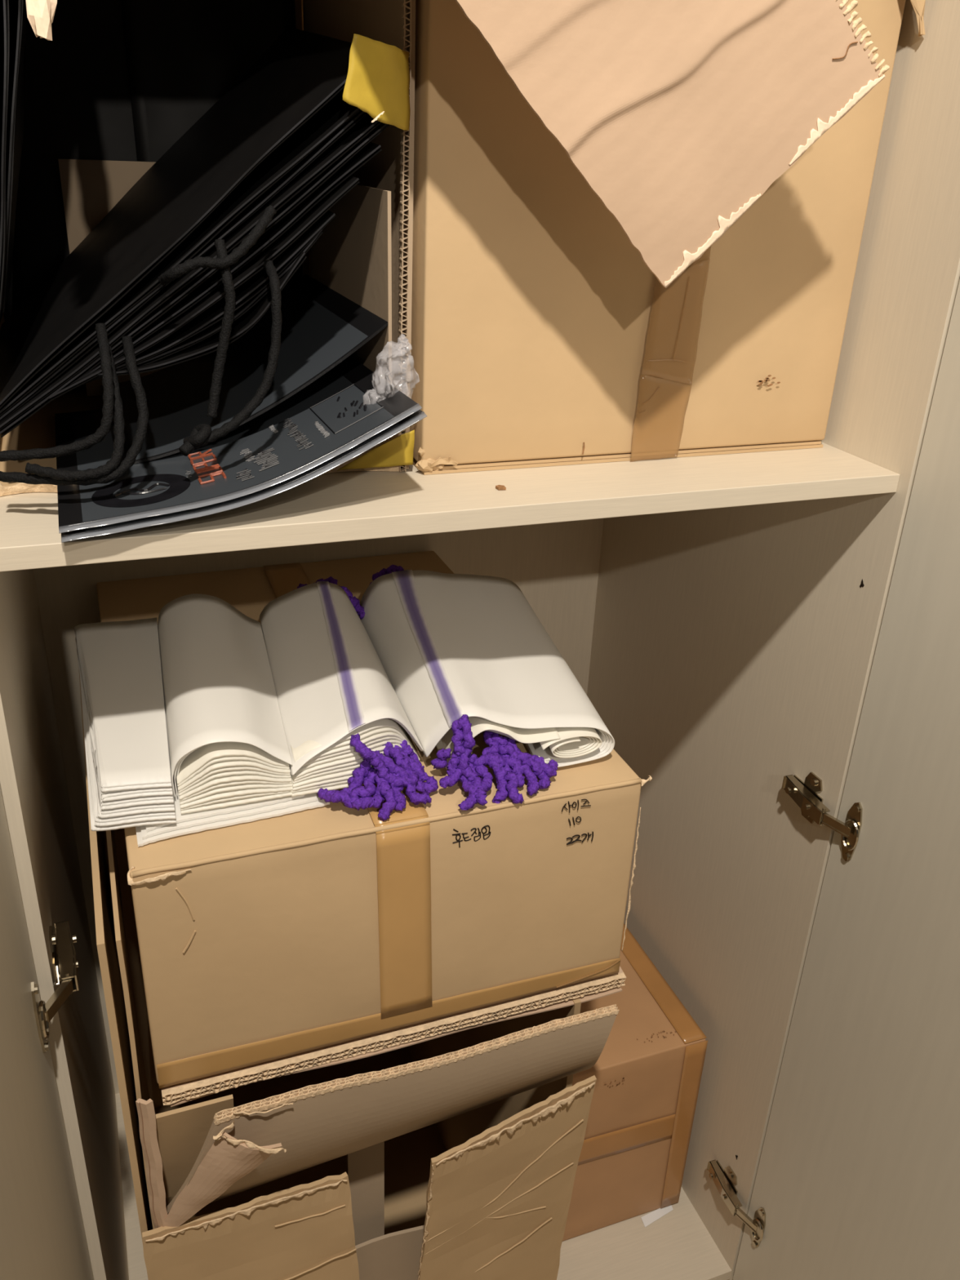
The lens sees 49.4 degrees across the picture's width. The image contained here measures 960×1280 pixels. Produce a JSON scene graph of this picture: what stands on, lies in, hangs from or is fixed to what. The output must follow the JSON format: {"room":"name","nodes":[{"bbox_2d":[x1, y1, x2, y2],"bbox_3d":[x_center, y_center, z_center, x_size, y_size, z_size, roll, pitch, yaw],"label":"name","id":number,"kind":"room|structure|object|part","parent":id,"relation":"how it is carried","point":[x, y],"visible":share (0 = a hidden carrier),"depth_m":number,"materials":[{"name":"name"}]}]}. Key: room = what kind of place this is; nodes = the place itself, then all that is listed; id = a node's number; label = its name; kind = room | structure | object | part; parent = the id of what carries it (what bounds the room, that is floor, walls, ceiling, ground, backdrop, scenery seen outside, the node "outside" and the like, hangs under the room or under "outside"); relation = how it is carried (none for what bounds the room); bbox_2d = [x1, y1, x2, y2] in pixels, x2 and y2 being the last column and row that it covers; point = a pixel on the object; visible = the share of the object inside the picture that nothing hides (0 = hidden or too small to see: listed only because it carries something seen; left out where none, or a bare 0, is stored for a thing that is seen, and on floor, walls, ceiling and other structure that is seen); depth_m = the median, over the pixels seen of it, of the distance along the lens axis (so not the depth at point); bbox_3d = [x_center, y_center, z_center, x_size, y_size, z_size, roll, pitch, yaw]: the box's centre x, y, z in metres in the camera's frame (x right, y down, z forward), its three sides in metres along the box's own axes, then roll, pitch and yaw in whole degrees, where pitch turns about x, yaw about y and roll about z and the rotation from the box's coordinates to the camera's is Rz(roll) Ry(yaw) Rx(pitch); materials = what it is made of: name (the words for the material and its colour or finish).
{"room":"storage closet","nodes":[
{"label":"storage closet","id":0,"kind":"room"},
{"bbox_3d":[0.604,1.787,-0.089,5.600,0.020,4.820,-7,27,-19],"label":"floor","id":1,"kind":"structure","parent":0,"visible":0},
{"bbox_2d":[0,0,959,1279],"bbox_3d":[-0.017,0.027,1.013,0.908,2.150,1.003,-7,27,-19],"label":"storage cabinet","id":2,"kind":"object","parent":1,"relation":"on","point":[771,639],"visible":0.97,"depth_m":1.13,"materials":[{"name":"beige laminate"}]},
{"bbox_3d":[-0.313,0.168,0.600,0.018,2.060,0.400,-5,27,-16],"label":"door","id":3,"kind":"part","parent":2,"relation":"part of","materials":[{"name":"laminate"}]},
{"bbox_3d":[-0.468,-0.009,1.047,0.018,2.150,0.601,-7,27,-19],"label":"panel","id":4,"kind":"part","parent":2,"relation":"part of","materials":[{"name":"beige laminate"}]},
{"bbox_2d":[0,0,415,496],"bbox_3d":[-0.262,-0.410,0.888,0.350,0.493,0.500,-7,27,-19],"label":"open cardboard box","id":5,"kind":"object","parent":2,"relation":"on","point":[364,254],"visible":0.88,"depth_m":0.91,"materials":[{"name":"paper"}]},
{"bbox_2d":[0,0,4,321],"bbox_3d":[-0.379,-0.407,0.815,0.048,0.324,0.267,-7,27,-19],"label":"paper bag","id":6,"kind":"object","parent":5,"relation":"in","point":[2,20],"visible":0.34,"depth_m":0.84,"materials":[{"name":"black paper"}]},
{"bbox_2d":[0,0,17,316],"bbox_3d":[-0.372,-0.418,0.819,0.055,0.309,0.257,-7,27,-19],"label":"paper bag","id":7,"kind":"object","parent":5,"relation":"in","point":[10,6],"visible":0.66,"depth_m":0.74,"materials":[{"name":"paper"}]},
{"bbox_2d":[0,0,26,312],"bbox_3d":[-0.366,-0.428,0.823,0.059,0.293,0.242,-7,27,-19],"label":"paper bag","id":8,"kind":"object","parent":5,"relation":"in","point":[18,108],"visible":1,"depth_m":0.77,"materials":[{"name":"paper"}]},
{"bbox_3d":[-0.295,-0.217,1.047,0.336,0.004,0.359,-7,27,-19],"label":"panel","id":9,"kind":"part","parent":5,"relation":"part of","materials":[{"name":"brown cardboard"}]},
{"bbox_2d":[3,0,302,389],"bbox_3d":[-0.341,-0.481,1.069,0.313,0.441,0.021,-7,27,-19],"label":"paper bag","id":10,"kind":"object","parent":5,"relation":"in","point":[115,80],"visible":0.28,"depth_m":1.03,"materials":[{"name":"black paper"}]},
{"bbox_2d":[0,26,351,408],"bbox_3d":[-0.279,-0.388,0.909,0.306,0.297,0.335,-7,27,-19],"label":"paper bag","id":11,"kind":"object","parent":5,"relation":"in","point":[301,71],"visible":0.98,"depth_m":0.88,"materials":[{"name":"black paper"}]},
{"bbox_2d":[0,114,381,430],"bbox_3d":[-0.273,-0.363,0.925,0.316,0.263,0.334,-7,27,-19],"label":"paper bag","id":12,"kind":"object","parent":5,"relation":"in","point":[364,126],"visible":0.27,"depth_m":0.80,"materials":[{"name":"black paper"}]},
{"bbox_2d":[0,110,368,462],"bbox_3d":[-0.263,-0.352,0.900,0.317,0.288,0.390,-7,27,-19],"label":"paper bag","id":13,"kind":"object","parent":12,"relation":"on","point":[102,331],"visible":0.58,"depth_m":0.80,"materials":[{"name":"paper"}]},
{"bbox_3d":[-0.315,-0.181,0.767,0.088,0.091,0.060,-7,27,-19],"label":"rope handle","id":14,"kind":"part","parent":13,"relation":"part of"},
{"bbox_2d":[0,87,360,416],"bbox_3d":[-0.267,-0.369,0.901,0.316,0.281,0.374,-7,27,-19],"label":"paper bag","id":15,"kind":"object","parent":13,"relation":"on","point":[334,114],"visible":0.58,"depth_m":0.80,"materials":[{"name":"paper"}]},
{"bbox_3d":[-0.192,-0.289,0.767,0.090,0.057,0.031,-7,27,-19],"label":"rope handle","id":16,"kind":"part","parent":15,"relation":"part of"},
{"bbox_2d":[97,251,306,377],"bbox_3d":[-0.272,-0.324,0.944,0.167,0.099,0.336,-7,27,-19],"label":"paper bag","id":17,"kind":"object","parent":5,"relation":"in","point":[240,326],"visible":0.23,"depth_m":0.82,"materials":[{"name":"black paper"}]},
{"bbox_2d":[96,229,322,379],"bbox_3d":[-0.272,-0.333,0.944,0.194,0.126,0.327,-7,27,-19],"label":"paper bag","id":18,"kind":"object","parent":17,"relation":"on","point":[213,329],"visible":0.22,"depth_m":0.82,"materials":[{"name":"black paper"}]},
{"bbox_2d":[76,210,335,456],"bbox_3d":[-0.261,-0.306,0.921,0.215,0.184,0.396,-7,27,-19],"label":"paper bag","id":19,"kind":"object","parent":18,"relation":"on","point":[201,435],"visible":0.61,"depth_m":0.81,"materials":[{"name":"paper"}]},
{"bbox_2d":[48,175,359,417],"bbox_3d":[-0.261,-0.334,0.918,0.246,0.189,0.377,-7,27,-19],"label":"paper bag","id":20,"kind":"object","parent":19,"relation":"on","point":[230,282],"visible":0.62,"depth_m":0.81,"materials":[{"name":"paper"}]},
{"bbox_3d":[-0.199,-0.235,0.789,0.028,0.127,0.033,-7,27,-19],"label":"rope handle","id":21,"kind":"part","parent":20,"relation":"part of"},
{"bbox_3d":[-0.179,-0.217,0.795,0.032,0.130,0.096,17,29,28],"label":"rope handle","id":22,"kind":"part","parent":19,"relation":"part of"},
{"bbox_2d":[34,142,381,408],"bbox_3d":[-0.265,-0.357,0.936,0.278,0.213,0.328,-7,27,-19],"label":"paper bag","id":23,"kind":"object","parent":5,"relation":"in","point":[371,149],"visible":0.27,"depth_m":0.81,"materials":[{"name":"black paper"}]},
{"bbox_2d":[0,122,389,485],"bbox_3d":[-0.263,-0.331,0.905,0.314,0.277,0.402,-7,27,-19],"label":"paper bag","id":24,"kind":"object","parent":23,"relation":"on","point":[114,468],"visible":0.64,"depth_m":0.78,"materials":[{"name":"paper"}]},
{"bbox_3d":[-0.304,-0.169,0.772,0.110,0.097,0.070,-7,27,-19],"label":"rope handle","id":25,"kind":"part","parent":24,"relation":"part of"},
{"bbox_3d":[-0.288,-0.164,0.764,0.050,0.086,0.084,19,30,31],"label":"rope handle","id":26,"kind":"part","parent":24,"relation":"part of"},
{"bbox_2d":[61,409,426,542],"bbox_3d":[-0.231,-0.196,0.923,0.275,0.078,0.390,-7,27,-19],"label":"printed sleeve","id":27,"kind":"object","parent":5,"relation":"in","point":[414,418],"visible":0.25,"depth_m":0.78,"materials":[{"name":"grey paper"}]},
{"bbox_2d":[54,355,422,533],"bbox_3d":[-0.234,-0.202,0.924,0.273,0.078,0.390,-7,27,-19],"label":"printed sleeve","id":28,"kind":"object","parent":27,"relation":"on","point":[349,404],"visible":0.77,"depth_m":0.84,"materials":[{"name":"grey"}]},
{"bbox_3d":[-0.113,-0.195,0.876,0.042,0.021,0.098,-7,27,-19],"label":"printed panel","id":29,"kind":"part","parent":28,"relation":"part of","materials":[{"name":"grey paper"}]},
{"bbox_2d":[100,274,387,463],"bbox_3d":[-0.247,-0.276,1.014,0.230,0.114,0.342,-7,27,-19],"label":"magazine","id":30,"kind":"object","parent":5,"relation":"in","point":[322,327],"visible":0.7,"depth_m":0.98,"materials":[{"name":"black paper"}]},
{"bbox_3d":[-0.188,-0.181,1.431,0.803,2.150,0.009,-7,27,-19],"label":"panel","id":31,"kind":"part","parent":2,"relation":"part of","materials":[{"name":"beige laminate"}]},
{"bbox_2d":[78,667,626,1279],"bbox_3d":[-0.182,0.485,1.314,0.496,0.849,0.650,-7,27,-19],"label":"open cardboard box","id":32,"kind":"object","parent":2,"relation":"on","point":[448,1147],"visible":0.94,"depth_m":1.04,"materials":[{"name":"cardboard"}]},
{"bbox_3d":[-0.218,0.765,1.114,0.228,0.513,0.015,-7,27,-19],"label":"panel","id":33,"kind":"part","parent":32,"relation":"part of","materials":[{"name":"beige cardboard"}]},
{"bbox_3d":[-0.232,0.857,1.510,0.430,0.007,0.581,-7,27,-19],"label":"panel","id":34,"kind":"part","parent":32,"relation":"part of","materials":[{"name":"beige cardboard"}]},
{"bbox_2d":[96,551,652,1088],"bbox_3d":[-0.172,0.133,1.207,0.471,0.237,0.629,-7,27,-19],"label":"cardboard box","id":35,"kind":"object","parent":32,"relation":"on","point":[261,940],"visible":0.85,"depth_m":0.94,"materials":[{"name":"brown cardboard"}]},
{"bbox_2d":[74,617,176,831],"bbox_3d":[-0.335,0.066,0.994,0.086,0.035,0.351,-7,27,-19],"label":"bag","id":36,"kind":"object","parent":35,"relation":"on","point":[130,781],"visible":1,"depth_m":0.94,"materials":[{"name":"white fabric"}]},
{"bbox_2d":[135,774,329,847],"bbox_3d":[-0.256,0.088,1.009,0.167,0.009,0.319,-7,27,-19],"label":"sheet","id":37,"kind":"object","parent":35,"relation":"on","point":[194,822],"visible":0.09,"depth_m":0.88,"materials":[{"name":"white fabric"}]},
{"bbox_2d":[157,593,292,814],"bbox_3d":[-0.252,0.045,1.014,0.108,0.062,0.325,-6,27,-17],"label":"bag","id":38,"kind":"object","parent":37,"relation":"on","point":[228,744],"visible":1,"depth_m":0.94,"materials":[{"name":"white fabric"}]},
{"bbox_2d":[259,576,438,821],"bbox_3d":[-0.146,0.039,1.049,0.129,0.072,0.409,-5,27,-16],"label":"bag","id":39,"kind":"object","parent":35,"relation":"on","point":[344,721],"visible":1,"depth_m":0.96,"materials":[{"name":"white fabric"}]},
{"bbox_2d":[358,564,614,810],"bbox_3d":[0.007,0.022,1.099,0.222,0.076,0.414,-7,27,-19],"label":"bag","id":40,"kind":"object","parent":35,"relation":"on","point":[464,656],"visible":1,"depth_m":1.03,"materials":[{"name":"white fabric"}]},
{"bbox_3d":[0.013,0.712,1.169,0.188,0.580,0.037,-7,27,-19],"label":"panel","id":41,"kind":"part","parent":32,"relation":"part of","materials":[{"name":"beige cardboard"}]},
{"bbox_3d":[-0.121,0.831,1.605,0.803,0.018,0.592,-7,27,-19],"label":"panel","id":42,"kind":"part","parent":2,"relation":"part of","materials":[{"name":"beige laminate"}]},
{"bbox_2d":[0,441,899,571],"bbox_3d":[-0.077,-0.223,1.106,0.803,0.018,0.579,-7,27,-19],"label":"shelf","id":43,"kind":"object","parent":2,"relation":"attached to","point":[349,505],"depth_m":0.88,"materials":[{"name":"beige laminate"}]},
{"bbox_2d":[495,484,506,489],"bbox_3d":[0.018,-0.132,0.900,0.008,0.002,0.009,-7,27,-19],"label":"crumb","id":44,"kind":"object","parent":2,"relation":"on","point":[498,486],"visible":1,"depth_m":0.90,"materials":[{"name":"brown food"}]},
{"bbox_2d":[301,0,925,475],"bbox_3d":[0.043,-0.450,1.017,0.581,0.479,0.580,-7,27,-19],"label":"cardboard box","id":45,"kind":"object","parent":2,"relation":"on","point":[638,224],"visible":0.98,"depth_m":0.88,"materials":[{"name":"brown cardboard"}]},
{"bbox_2d":[562,923,707,1240],"bbox_3d":[0.103,0.634,1.622,0.286,0.340,0.399,-7,27,-19],"label":"cardboard box","id":46,"kind":"object","parent":2,"relation":"on","point":[648,1069],"visible":0.44,"depth_m":1.47,"materials":[{"name":"brown cardboard"}]},
{"bbox_2d":[640,1204,673,1226],"bbox_3d":[0.265,0.858,1.560,0.060,0.001,0.015,-13,30,-30],"label":"paper label","id":47,"kind":"object","parent":2,"relation":"on","point":[650,1218],"visible":1,"depth_m":1.56,"materials":[{"name":"white paper"}]},
{"bbox_3d":[0.300,-0.106,1.320,0.018,2.150,0.601,-7,27,-19],"label":"panel","id":48,"kind":"part","parent":2,"relation":"part of","materials":[{"name":"beige laminate"}]},
{"bbox_3d":[0.493,0.066,0.887,0.018,2.060,0.400,-9,28,-23],"label":"door","id":49,"kind":"part","parent":2,"relation":"part of","materials":[{"name":"laminate"}]}
]}

